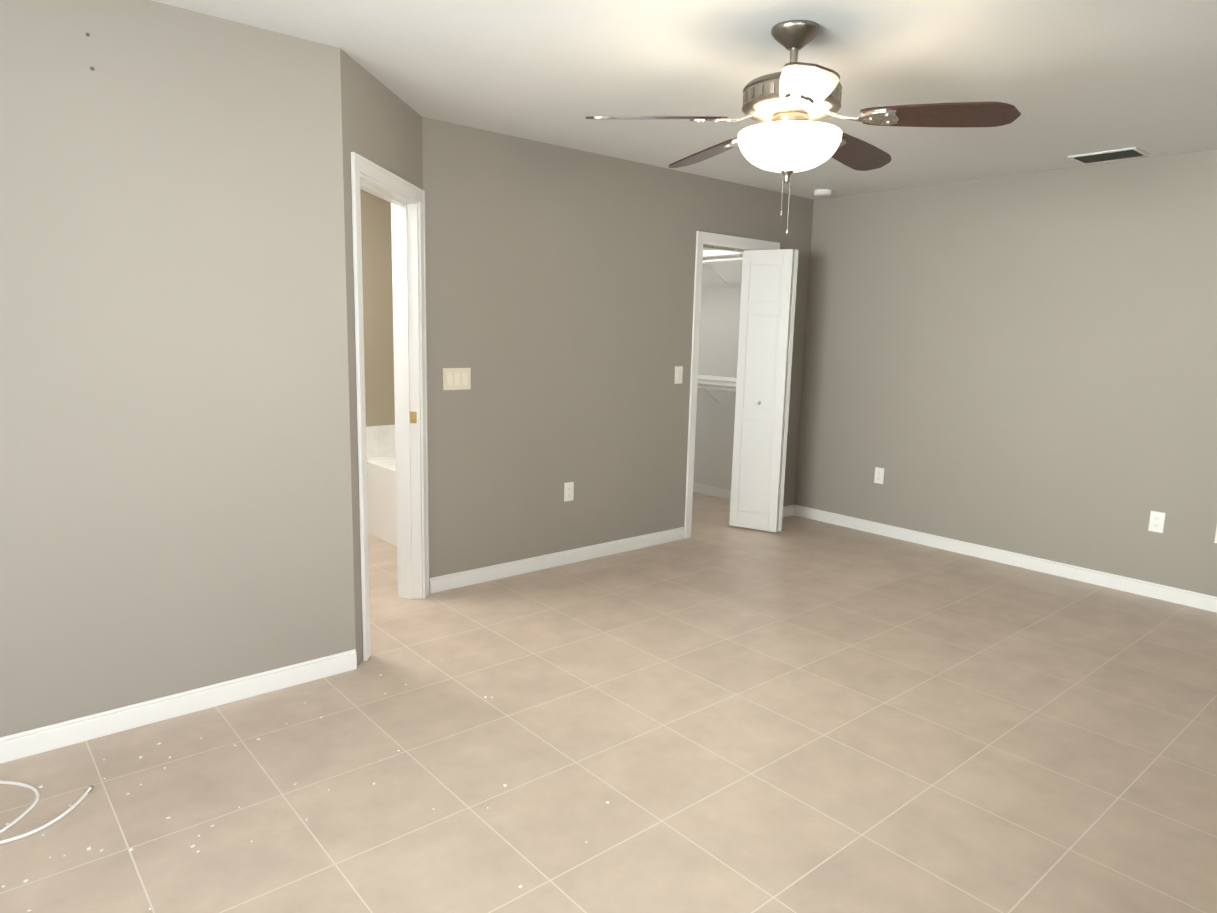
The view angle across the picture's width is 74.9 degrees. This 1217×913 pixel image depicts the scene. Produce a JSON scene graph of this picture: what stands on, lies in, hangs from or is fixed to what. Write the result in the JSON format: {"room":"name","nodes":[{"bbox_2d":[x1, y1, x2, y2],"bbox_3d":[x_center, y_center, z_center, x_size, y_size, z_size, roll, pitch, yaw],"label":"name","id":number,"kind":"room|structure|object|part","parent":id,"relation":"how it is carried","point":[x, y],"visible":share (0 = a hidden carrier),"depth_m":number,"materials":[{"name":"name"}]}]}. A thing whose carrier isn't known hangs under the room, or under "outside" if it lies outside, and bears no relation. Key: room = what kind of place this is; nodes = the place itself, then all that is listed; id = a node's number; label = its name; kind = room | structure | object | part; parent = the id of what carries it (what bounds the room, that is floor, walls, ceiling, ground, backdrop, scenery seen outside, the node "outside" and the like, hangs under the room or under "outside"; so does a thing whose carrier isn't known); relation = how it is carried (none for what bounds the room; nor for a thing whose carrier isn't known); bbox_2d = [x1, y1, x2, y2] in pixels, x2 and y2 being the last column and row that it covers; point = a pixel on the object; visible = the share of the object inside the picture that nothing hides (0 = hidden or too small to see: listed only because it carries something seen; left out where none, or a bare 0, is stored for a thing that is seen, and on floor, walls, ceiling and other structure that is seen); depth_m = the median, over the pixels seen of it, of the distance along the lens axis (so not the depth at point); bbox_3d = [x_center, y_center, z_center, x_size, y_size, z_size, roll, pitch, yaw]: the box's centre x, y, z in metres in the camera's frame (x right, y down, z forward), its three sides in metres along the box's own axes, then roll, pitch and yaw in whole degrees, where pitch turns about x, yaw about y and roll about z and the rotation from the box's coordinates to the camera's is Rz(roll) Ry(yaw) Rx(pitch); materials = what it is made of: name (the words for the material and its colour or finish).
{"room":"empty bedroom","nodes":[
{"label":"empty bedroom","id":0,"kind":"room"},
{"bbox_2d":[0,0,355,736],"bbox_3d":[-1.935,-0.228,2.459,2.282,2.440,0.120,-6,12,-40],"label":"wall","id":1,"kind":"structure","parent":0,"point":[174,458],"depth_m":2.72,"materials":[{"name":"paint"}]},
{"bbox_2d":[0,649,356,763],"bbox_3d":[-1.865,0.937,2.642,2.130,0.085,0.014,-6,12,-40],"label":"baseboard","id":2,"kind":"structure","parent":1,"relation":"attached to","point":[46,738],"depth_m":2.87,"materials":[{"name":"white wood"}]},
{"bbox_2d":[360,189,394,425],"bbox_3d":[-2.222,-0.658,5.109,3.140,2.440,0.120,-6,12,-40],"label":"wall","id":3,"kind":"structure","parent":0,"point":[376,234],"depth_m":5.51,"materials":[{"name":"paint"}]},
{"bbox_2d":[340,49,422,666],"bbox_3d":[-1.046,-0.396,3.655,0.120,2.440,1.014,2,9,5],"label":"wall","id":4,"kind":"structure","parent":0,"point":[381,125],"depth_m":3.27,"materials":[{"name":"paint"}]},
{"bbox_2d":[351,152,428,660],"bbox_3d":[-1.051,-0.221,3.681,0.156,2.086,0.872,2,9,5],"label":"door frame","id":5,"kind":"structure","parent":4,"relation":"attached to","point":[405,198],"depth_m":3.96,"materials":[{"name":"white wood"}]},
{"bbox_2d":[410,411,416,422],"bbox_3d":[-0.996,-0.199,4.047,0.040,0.060,0.002,2,9,5],"label":"strike plate","id":6,"kind":"object","parent":5,"relation":"attached to","point":[413,417],"visible":1,"depth_m":4.04,"materials":[{"name":"gold metal"}]},
{"bbox_2d":[0,492,1216,912],"bbox_3d":[0.474,1.043,2.934,6.340,0.100,7.400,-6,12,-40],"label":"floor","id":7,"kind":"structure","parent":0,"point":[720,714],"depth_m":2.68,"materials":[{"name":"beige tile"}]},
{"bbox_2d":[0,780,88,844],"bbox_3d":[-1.886,0.849,2.190,0.729,0.400,0.612,-6,12,-40],"label":"cord","id":8,"kind":"object","parent":7,"relation":"on","point":[32,806],"visible":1,"depth_m":2.30,"materials":[{"name":"white plastic"}]},
{"bbox_2d":[85,785,93,792],"bbox_3d":[-1.583,1.015,2.426,0.014,0.013,0.037,0,9,-9],"label":"plug","id":9,"kind":"object","parent":8,"relation":"attached to","point":[89,788],"visible":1,"depth_m":2.42,"materials":[{"name":"silver metal"}]},
{"bbox_2d":[1,660,608,911],"bbox_3d":[-0.852,1.045,2.388,1.587,0.001,1.502,-6,12,-40],"label":"flakes","id":10,"kind":"object","parent":7,"relation":"on","point":[131,849],"visible":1,"depth_m":2.37,"materials":[{"name":"white"}]},
{"bbox_2d":[367,455,396,546],"bbox_3d":[-0.975,0.314,5.337,0.864,0.512,1.412,-6,12,-40],"label":"bathtub","id":11,"kind":"object","parent":7,"relation":"on","point":[381,495],"visible":0.08,"depth_m":5.30,"materials":[{"name":"white ceramic"}]},
{"bbox_2d":[422,117,813,577],"bbox_3d":[0.293,-0.614,5.232,3.370,2.440,0.120,-6,12,-40],"label":"wall","id":12,"kind":"structure","parent":0,"point":[559,297],"depth_m":4.66,"materials":[{"name":"paint"}]},
{"bbox_2d":[443,368,470,389],"bbox_3d":[-0.806,-0.413,4.227,0.165,0.115,0.007,-6,12,-40],"label":"light switch","id":13,"kind":"object","parent":12,"relation":"attached to","point":[453,371],"visible":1,"depth_m":4.22,"materials":[{"name":"beige plastic"}]},
{"bbox_2d":[447,373,467,384],"bbox_3d":[-0.803,-0.412,4.224,0.125,0.066,0.006,-6,12,-40],"label":"switch rockers","id":14,"kind":"object","parent":13,"relation":"attached to","point":[457,378],"depth_m":4.22,"materials":[{"name":"beige plastic"}]},
{"bbox_2d":[429,527,684,593],"bbox_3d":[-0.218,0.616,4.920,1.963,0.085,0.014,-6,12,-40],"label":"baseboard","id":15,"kind":"structure","parent":12,"relation":"attached to","point":[484,574],"depth_m":4.79,"materials":[{"name":"white wood"}]},
{"bbox_2d":[564,482,573,501],"bbox_3d":[-0.240,0.214,4.833,0.070,0.115,0.008,-6,12,-40],"label":"outlet","id":16,"kind":"object","parent":12,"relation":"attached to","point":[568,486],"visible":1,"depth_m":4.83,"materials":[{"name":"white plastic"}]},
{"bbox_2d":[674,366,682,383],"bbox_3d":[0.469,-0.544,5.313,0.070,0.115,0.007,-6,12,-40],"label":"light switch","id":17,"kind":"object","parent":12,"relation":"attached to","point":[676,381],"visible":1,"depth_m":5.31,"materials":[{"name":"white plastic"}]},
{"bbox_2d":[677,370,680,379],"bbox_3d":[0.472,-0.544,5.310,0.033,0.066,0.006,-6,12,-40],"label":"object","id":18,"kind":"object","parent":17,"relation":"attached to","point":[678,374],"depth_m":5.30,"materials":[{"name":"beige plastic"}]},
{"bbox_2d":[703,244,743,252],"bbox_3d":[0.877,-1.447,5.569,0.720,0.017,0.030,-6,12,-40],"label":"door track","id":19,"kind":"object","parent":12,"relation":"attached to","point":[723,248],"depth_m":5.48,"materials":[{"name":"silver metal"}]},
{"bbox_2d":[684,231,779,538],"bbox_3d":[0.843,-0.500,5.731,0.872,2.086,0.156,-6,12,-40],"label":"door frame","id":20,"kind":"structure","parent":12,"relation":"attached to","point":[714,239],"depth_m":5.42,"materials":[{"name":"white wood"}]},
{"bbox_2d":[729,249,798,531],"bbox_3d":[1.143,-0.461,5.744,0.283,1.995,0.356,-6,12,-40],"label":"bifold closet door","id":21,"kind":"structure","parent":12,"relation":"in","point":[766,320],"depth_m":5.67,"materials":[{"name":"white wood"}]},
{"bbox_3d":[1.200,-0.467,5.792,0.030,1.995,0.364,-3,10,-23],"label":"panel","id":22,"kind":"part","parent":21,"relation":"part of","materials":[{"name":"white wood"}]},
{"bbox_2d":[782,504,795,517],"bbox_3d":[1.332,0.445,6.238,0.353,0.085,0.014,-6,12,-40],"label":"baseboard","id":23,"kind":"structure","parent":12,"relation":"attached to","point":[790,510],"depth_m":6.32,"materials":[{"name":"white wood"}]},
{"bbox_2d":[152,0,1216,198],"bbox_3d":[0.537,-1.464,2.534,6.340,0.100,7.400,-6,12,-40],"label":"ceiling","id":24,"kind":"structure","parent":0,"point":[1066,78],"depth_m":3.06,"materials":[{"name":"paint"}]},
{"bbox_2d":[586,20,1020,233],"bbox_3d":[0.635,-1.108,2.756,1.315,0.668,1.332,-6,12,-40],"label":"ceiling fan","id":25,"kind":"object","parent":24,"relation":"hanging from","point":[791,103],"visible":1,"depth_m":2.59,"materials":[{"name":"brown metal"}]},
{"bbox_3d":[0.163,-1.117,2.627,0.432,0.060,0.304,-6,12,-40],"label":"blade","id":26,"kind":"part","parent":25,"relation":"part of","materials":[{"name":"brown wood"}]},
{"bbox_3d":[0.400,-1.189,3.116,0.201,0.060,0.467,-6,12,-40],"label":"blade","id":27,"kind":"part","parent":25,"relation":"part of","materials":[{"name":"brown wood"}]},
{"bbox_3d":[0.616,-1.042,2.722,0.348,0.122,0.348,-6,12,-40],"label":"lamp shade","id":28,"kind":"part","parent":25,"relation":"part of","materials":[{"name":"white glass"}]},
{"bbox_3d":[0.620,-1.200,2.696,0.330,0.470,0.330,-6,12,-40],"label":"motor","id":29,"kind":"part","parent":25,"relation":"part of","materials":[{"name":"grey metal"}]},
{"bbox_3d":[0.558,-1.048,2.256,0.393,0.060,0.365,-6,12,-40],"label":"blade","id":30,"kind":"part","parent":25,"relation":"part of","materials":[{"name":"brown wood"}]},
{"bbox_3d":[0.934,-1.165,3.051,0.471,0.060,0.166,-6,12,-40],"label":"blade","id":31,"kind":"part","parent":25,"relation":"part of","materials":[{"name":"brown wood"}]},
{"bbox_3d":[1.037,-1.077,2.519,0.269,0.060,0.446,-6,12,-40],"label":"blade","id":32,"kind":"part","parent":25,"relation":"part of","materials":[{"name":"brown wood"}]},
{"bbox_2d":[813,189,832,196],"bbox_3d":[1.521,-1.864,5.632,0.136,0.036,0.136,-6,12,-40],"label":"smoke detector","id":33,"kind":"object","parent":24,"relation":"attached to","point":[823,192],"visible":1,"depth_m":5.59,"materials":[{"name":"white plastic"}]},
{"bbox_2d":[1068,147,1149,163],"bbox_3d":[2.732,-1.641,4.345,0.230,0.015,0.330,-6,12,-40],"label":"ceiling vent","id":34,"kind":"object","parent":24,"relation":"in","point":[1109,156],"depth_m":4.31,"materials":[{"name":"grey metal"}]},
{"bbox_3d":[2.732,-1.643,4.345,0.230,0.008,0.330,-6,12,-40],"label":"ceiling air vent","id":35,"kind":"part","parent":34,"relation":"part of","materials":[{"name":"white metal"}]},
{"bbox_2d":[693,149,1216,596],"bbox_3d":[2.451,-0.558,5.220,0.120,2.440,6.120,-6,12,-40],"label":"wall","id":36,"kind":"structure","parent":0,"point":[1024,363],"depth_m":4.98,"materials":[{"name":"paint"}]},
{"bbox_2d":[693,482,730,499],"bbox_3d":[0.950,0.314,6.995,0.014,0.085,1.410,-6,12,-40],"label":"baseboard","id":37,"kind":"structure","parent":36,"relation":"attached to","point":[712,491],"depth_m":7.01,"materials":[{"name":"white wood"}]},
{"bbox_2d":[874,467,883,483],"bbox_3d":[1.967,0.139,5.780,0.008,0.115,0.070,-6,12,-40],"label":"outlet","id":38,"kind":"object","parent":36,"relation":"attached to","point":[879,472],"visible":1,"depth_m":5.78,"materials":[{"name":"white plastic"}]},
{"bbox_2d":[796,505,1216,612],"bbox_3d":[2.883,0.717,4.770,0.017,0.085,4.300,-6,12,-40],"label":"baseboard","id":39,"kind":"structure","parent":36,"relation":"attached to","point":[1144,588],"depth_m":5.03,"materials":[{"name":"white wood"}]},
{"bbox_2d":[1148,511,1165,532],"bbox_3d":[3.093,0.369,4.486,0.008,0.115,0.070,-6,12,-40],"label":"outlet","id":40,"kind":"object","parent":36,"relation":"attached to","point":[1153,521],"visible":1,"depth_m":4.48,"materials":[{"name":"white plastic"}]},
{"bbox_3d":[-0.571,-0.679,5.505,0.120,2.440,1.430,-6,12,-40],"label":"wall","id":41,"kind":"structure","parent":0,"visible":0},
{"bbox_2d":[366,425,394,457],"bbox_3d":[-1.436,-0.131,5.803,0.840,0.220,0.008,-6,12,-40],"label":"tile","id":42,"kind":"structure","parent":41,"relation":"attached to","point":[380,440],"depth_m":5.63,"materials":[{"name":"white tile"}]},
{"bbox_3d":[0.226,-0.767,6.182,1.980,2.440,1.430,-6,12,-40],"label":"liner","id":43,"kind":"object","parent":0,"visible":0},
{"bbox_2d":[697,375,736,403],"bbox_3d":[0.830,-0.560,6.746,0.365,0.241,1.378,-6,12,-40],"label":"closet shelf","id":44,"kind":"object","parent":43,"relation":"attached to","point":[717,380],"visible":0.29,"depth_m":6.48,"materials":[{"name":"white wood"}]},
{"bbox_2d":[703,250,742,282],"bbox_3d":[0.856,-1.567,6.585,0.365,0.241,1.378,-6,12,-40],"label":"closet shelf","id":45,"kind":"object","parent":43,"relation":"attached to","point":[714,253],"visible":0.23,"depth_m":6.33,"materials":[{"name":"white metal"}]}
]}

